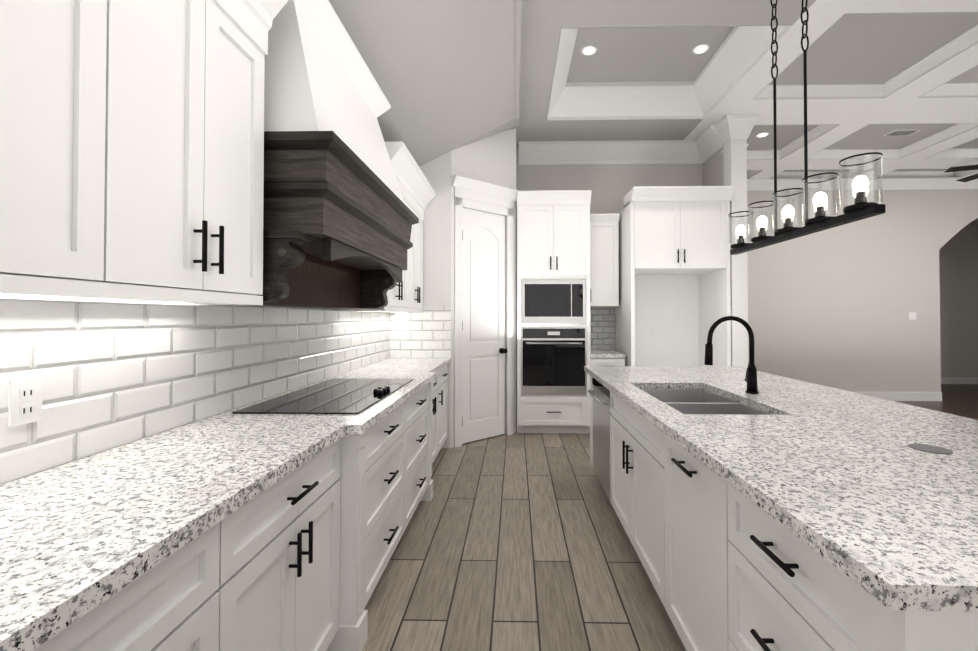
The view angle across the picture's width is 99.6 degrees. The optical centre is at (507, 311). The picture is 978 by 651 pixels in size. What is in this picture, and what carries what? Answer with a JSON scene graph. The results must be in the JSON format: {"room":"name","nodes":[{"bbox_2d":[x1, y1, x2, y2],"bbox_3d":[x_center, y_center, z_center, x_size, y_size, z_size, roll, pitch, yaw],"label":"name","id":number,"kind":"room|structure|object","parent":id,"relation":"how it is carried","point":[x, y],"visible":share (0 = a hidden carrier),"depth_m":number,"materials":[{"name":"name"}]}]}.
{"room":"kitchen","nodes":[
{"label":"kitchen","id":0,"kind":"room"},
{"bbox_2d":[0,365,366,484],"bbox_3d":[-1.338,-0.015,1.167,0.120,2.740,8.590,0,-1,1],"label":"wall","id":1,"kind":"structure","parent":0,"point":[154,434],"depth_m":1.43,"materials":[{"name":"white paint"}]},
{"bbox_2d":[0,0,287,299],"bbox_3d":[-1.055,-0.679,0.065,0.468,1.200,3.000,0,-1,1],"label":"cabinet","id":2,"kind":"object","parent":1,"relation":"attached to","point":[130,150],"depth_m":1.04,"materials":[{"name":"white wood"}]},
{"bbox_2d":[0,299,391,483],"bbox_3d":[-1.272,0.047,1.260,0.008,0.780,5.980,0,-1,1],"label":"tile backsplash","id":3,"kind":"structure","parent":1,"relation":"attached to","point":[112,375],"depth_m":1.45,"materials":[{"name":"white tile"}]},
{"bbox_2d":[8,378,42,426],"bbox_3d":[-1.268,0.237,1.087,0.008,0.115,0.070,0,-1,1],"label":"outlet","id":4,"kind":"object","parent":3,"relation":"attached to","point":[25,402],"visible":1,"depth_m":1.08,"materials":[{"name":"white plastic"}]},
{"bbox_2d":[258,0,418,308],"bbox_3d":[-0.949,-0.740,2.279,0.595,1.420,1.400,0,-1,1],"label":"range hood","id":5,"kind":"object","parent":1,"relation":"attached to","point":[340,218],"visible":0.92,"depth_m":1.84,"materials":[{"name":"brown wood"}]},
{"bbox_2d":[372,141,435,311],"bbox_3d":[-0.984,-0.633,3.622,0.468,1.200,1.236,0,-1,1],"label":"upper cabinet","id":6,"kind":"object","parent":1,"relation":"attached to","point":[416,191],"depth_m":3.66,"materials":[{"name":"white wood"}]},
{"bbox_2d":[420,128,515,447],"bbox_3d":[-0.556,-0.376,4.565,1.310,3.550,0.646,0,-1,1],"label":"wall","id":7,"kind":"structure","parent":0,"point":[491,159],"depth_m":4.26,"materials":[{"name":"white paint"}]},
{"bbox_2d":[392,306,450,357],"bbox_3d":[-0.883,0.085,4.239,0.610,0.780,0.008,0,-1,1],"label":"tile backsplash","id":8,"kind":"structure","parent":7,"relation":"attached to","point":[427,334],"depth_m":4.23,"materials":[{"name":"white tile"}]},
{"bbox_2d":[462,208,507,443],"bbox_3d":[-0.253,0.144,4.528,0.511,2.484,0.434,0,-1,1],"label":"pantry door","id":9,"kind":"structure","parent":7,"relation":"in","point":[484,350],"depth_m":4.52,"materials":[{"name":"white wood"}]},
{"bbox_2d":[452,174,519,447],"bbox_3d":[-0.246,0.004,4.512,0.856,2.788,0.195,1,-1,-39],"label":"door frame","id":10,"kind":"structure","parent":7,"relation":"attached to","point":[472,193],"depth_m":4.43,"materials":[{"name":"white wood"}]},
{"bbox_2d":[516,147,702,420],"bbox_3d":[1.351,-0.366,5.374,2.590,3.550,0.120,0,-1,1],"label":"wall","id":11,"kind":"structure","parent":0,"point":[610,186],"depth_m":5.31,"materials":[{"name":"white paint"}]},
{"bbox_2d":[590,307,614,349],"bbox_3d":[1.172,0.199,5.307,0.415,0.580,0.008,0,-1,1],"label":"tile backsplash","id":12,"kind":"structure","parent":11,"relation":"attached to","point":[602,319],"depth_m":5.30,"materials":[{"name":"white tile"}]},
{"bbox_2d":[518,12,977,190],"bbox_3d":[4.698,-2.199,3.958,9.160,0.560,5.447,0,-1,1],"label":"crown molding","id":13,"kind":"structure","parent":11,"relation":"attached to","point":[739,53],"depth_m":4.56,"materials":[{"name":"white wood"}]},
{"bbox_2d":[329,0,977,171],"bbox_3d":[4.054,-1.969,2.791,10.840,1.210,12.000,0,-1,1],"label":"ceiling","id":14,"kind":"structure","parent":0,"point":[449,75],"depth_m":3.43,"materials":[{"name":"grey paint"}]},
{"bbox_2d":[581,45,596,55],"bbox_3d":[0.776,-2.476,3.913,0.148,0.006,0.150,0,-1,-14],"label":"recessed light","id":15,"kind":"object","parent":14,"relation":"in","point":[588,50],"depth_m":3.91,"materials":[{"name":"white"}]},
{"bbox_2d":[692,44,709,53],"bbox_3d":[1.826,-2.477,3.892,0.148,0.006,0.150,0,-1,-14],"label":"recessed light","id":16,"kind":"object","parent":14,"relation":"in","point":[702,48],"depth_m":3.89,"materials":[{"name":"white"}]},
{"bbox_2d":[756,132,768,137],"bbox_3d":[3.253,-2.253,5.261,0.148,0.006,0.150,0,-1,-14],"label":"recessed light","id":17,"kind":"object","parent":14,"relation":"in","point":[763,134],"depth_m":5.25,"materials":[{"name":"white"}]},
{"bbox_2d":[728,0,885,254],"bbox_3d":[1.297,-1.420,1.918,0.121,2.169,0.960,0,-1,1],"label":"pendant light","id":18,"kind":"object","parent":14,"relation":"hanging from","point":[860,208],"visible":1,"depth_m":1.79,"materials":[{"name":"black metal"}]},
{"bbox_2d":[684,0,977,178],"bbox_3d":[5.814,-2.334,2.760,7.320,0.320,12.000,0,-1,1],"label":"ceiling beams","id":19,"kind":"structure","parent":14,"relation":"attached to","point":[905,105],"depth_m":4.33,"materials":[{"name":"white wood"}]},
{"bbox_2d":[883,129,920,135],"bbox_3d":[4.962,-2.251,5.187,0.320,0.013,0.160,0,-1,1],"label":"ceiling vent","id":20,"kind":"object","parent":14,"relation":"in","point":[902,132],"visible":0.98,"depth_m":5.17,"materials":[{"name":"white metal"}]},
{"bbox_2d":[944,164,977,181],"bbox_3d":[6.476,-2.022,5.260,1.371,0.469,1.310,0,-1,1],"label":"ceiling fan","id":21,"kind":"object","parent":14,"relation":"hanging from","point":[965,168],"visible":1,"depth_m":5.43,"materials":[{"name":"grey"}]},
{"bbox_2d":[362,384,977,650],"bbox_3d":[4.104,1.406,2.746,11.300,0.060,12.400,0,-1,1],"label":"floor","id":22,"kind":"structure","parent":0,"point":[516,541],"depth_m":2.24,"materials":[{"name":"brown wood"}]},
{"bbox_2d":[84,524,247,650],"bbox_3d":[-0.981,0.908,0.598,0.594,0.880,0.870,0,-1,1],"label":"base cabinet","id":23,"kind":"object","parent":22,"relation":"on","point":[206,609],"depth_m":0.91,"materials":[{"name":"white wood"}]},
{"bbox_2d":[248,452,343,650],"bbox_3d":[-0.967,0.917,1.278,0.594,0.880,0.730,0,-1,1],"label":"base cabinet","id":24,"kind":"object","parent":22,"relation":"on","point":[296,547],"depth_m":1.33,"materials":[{"name":"white wood"}]},
{"bbox_2d":[0,358,449,650],"bbox_3d":[-0.921,0.456,1.242,0.688,0.040,5.968,0,-1,1],"label":"countertop","id":25,"kind":"structure","parent":24,"relation":"on","point":[86,543],"depth_m":0.94,"materials":[{"name":"white stone"}]},
{"bbox_2d":[232,379,413,413],"bbox_3d":[-0.911,0.434,2.278,0.550,0.029,0.980,0,-1,1],"label":"cooktop","id":26,"kind":"object","parent":25,"relation":"in","point":[344,396],"visible":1,"depth_m":2.09,"materials":[{"name":"black glass"}]},
{"bbox_2d":[344,400,411,650],"bbox_3d":[-0.915,0.926,2.014,0.668,0.880,0.715,0,-1,1],"label":"base cabinet","id":27,"kind":"object","parent":22,"relation":"on","point":[377,468],"depth_m":1.85,"materials":[{"name":"white wood"}]},
{"bbox_2d":[412,380,435,515],"bbox_3d":[-0.901,0.935,2.729,0.668,0.880,0.715,0,-1,1],"label":"base cabinet","id":28,"kind":"object","parent":22,"relation":"on","point":[424,402],"depth_m":2.87,"materials":[{"name":"white wood"}]},
{"bbox_2d":[436,376,439,455],"bbox_3d":[-0.924,0.944,3.427,0.594,0.880,0.650,0,-1,1],"label":"base cabinet","id":29,"kind":"object","parent":22,"relation":"on","point":[437,377],"depth_m":3.68,"materials":[{"name":"white wood"}]},
{"bbox_2d":[440,372,447,448],"bbox_3d":[-0.914,0.951,3.926,0.594,0.880,0.588,0,-1,1],"label":"base cabinet","id":30,"kind":"object","parent":22,"relation":"on","point":[443,375],"depth_m":4.00,"materials":[{"name":"white wood"}]},
{"bbox_2d":[517,190,591,432],"bbox_3d":[0.532,0.026,4.952,0.830,2.755,0.723,0,-1,1],"label":"tall cabinet","id":31,"kind":"object","parent":22,"relation":"on","point":[553,307],"visible":1,"depth_m":4.68,"materials":[{"name":"white wood"}]},
{"bbox_2d":[589,214,624,432],"bbox_3d":[1.148,0.117,4.977,0.390,2.575,0.646,0,-1,1],"label":"tall cabinet","id":32,"kind":"object","parent":22,"relation":"on","point":[604,261],"visible":0.46,"depth_m":4.98,"materials":[{"name":"white wood"}]},
{"bbox_2d":[615,186,734,365],"bbox_3d":[1.922,0.025,4.864,1.092,2.755,0.843,0,-1,1],"label":"cabinet","id":33,"kind":"object","parent":22,"relation":"on","point":[674,267],"visible":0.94,"depth_m":4.67,"materials":[{"name":"white wood"}]},
{"bbox_2d":[584,370,977,650],"bbox_3d":[1.240,0.927,2.062,1.240,0.880,2.834,0,-1,1],"label":"kitchen island","id":34,"kind":"object","parent":22,"relation":"on","point":[728,575],"depth_m":1.27,"materials":[{"name":"white wood"}]},
{"bbox_2d":[584,366,977,613],"bbox_3d":[1.280,0.468,2.084,1.300,0.040,2.900,0,-1,1],"label":"island countertop","id":35,"kind":"structure","parent":34,"relation":"on","point":[887,490],"depth_m":1.15,"materials":[{"name":"white stone"}]},
{"bbox_2d":[704,316,758,393],"bbox_3d":[1.244,0.236,2.312,0.294,0.426,0.113,0,-1,1],"label":"faucet","id":36,"kind":"object","parent":35,"relation":"on","point":[751,379],"visible":1,"depth_m":2.28,"materials":[{"name":"black metal"}]},
{"bbox_2d":[703,114,758,367],"bbox_3d":[2.571,-0.372,4.878,0.340,3.550,0.825,0,-1,1],"label":"column","id":37,"kind":"structure","parent":0,"point":[726,165],"depth_m":4.56,"materials":[{"name":"white"}]},
{"bbox_2d":[747,189,977,391],"bbox_3d":[5.993,-0.374,6.693,6.880,3.600,0.120,0,-1,1],"label":"wall","id":38,"kind":"structure","parent":0,"point":[832,307],"depth_m":6.62,"materials":[{"name":"white paint"}]},
{"bbox_2d":[855,392,941,400],"bbox_3d":[4.802,1.356,6.627,4.260,0.140,0.015,0,-1,1],"label":"baseboard","id":39,"kind":"structure","parent":38,"relation":"attached to","point":[914,396],"depth_m":6.59,"materials":[{"name":"white wood"}]},
{"bbox_2d":[908,312,915,319],"bbox_3d":[6.491,0.065,6.613,0.120,0.120,0.008,0,-1,1],"label":"switch plate","id":40,"kind":"object","parent":38,"relation":"attached to","point":[911,315],"visible":1,"depth_m":6.61,"materials":[{"name":"white plastic"}]},
{"bbox_2d":[941,377,977,383],"bbox_3d":[8.175,1.376,8.260,2.580,0.140,0.015,0,-1,1],"label":"baseboard","id":41,"kind":"structure","parent":38,"relation":"attached to","point":[944,380],"depth_m":8.24,"materials":[{"name":"white wood"}]}
]}

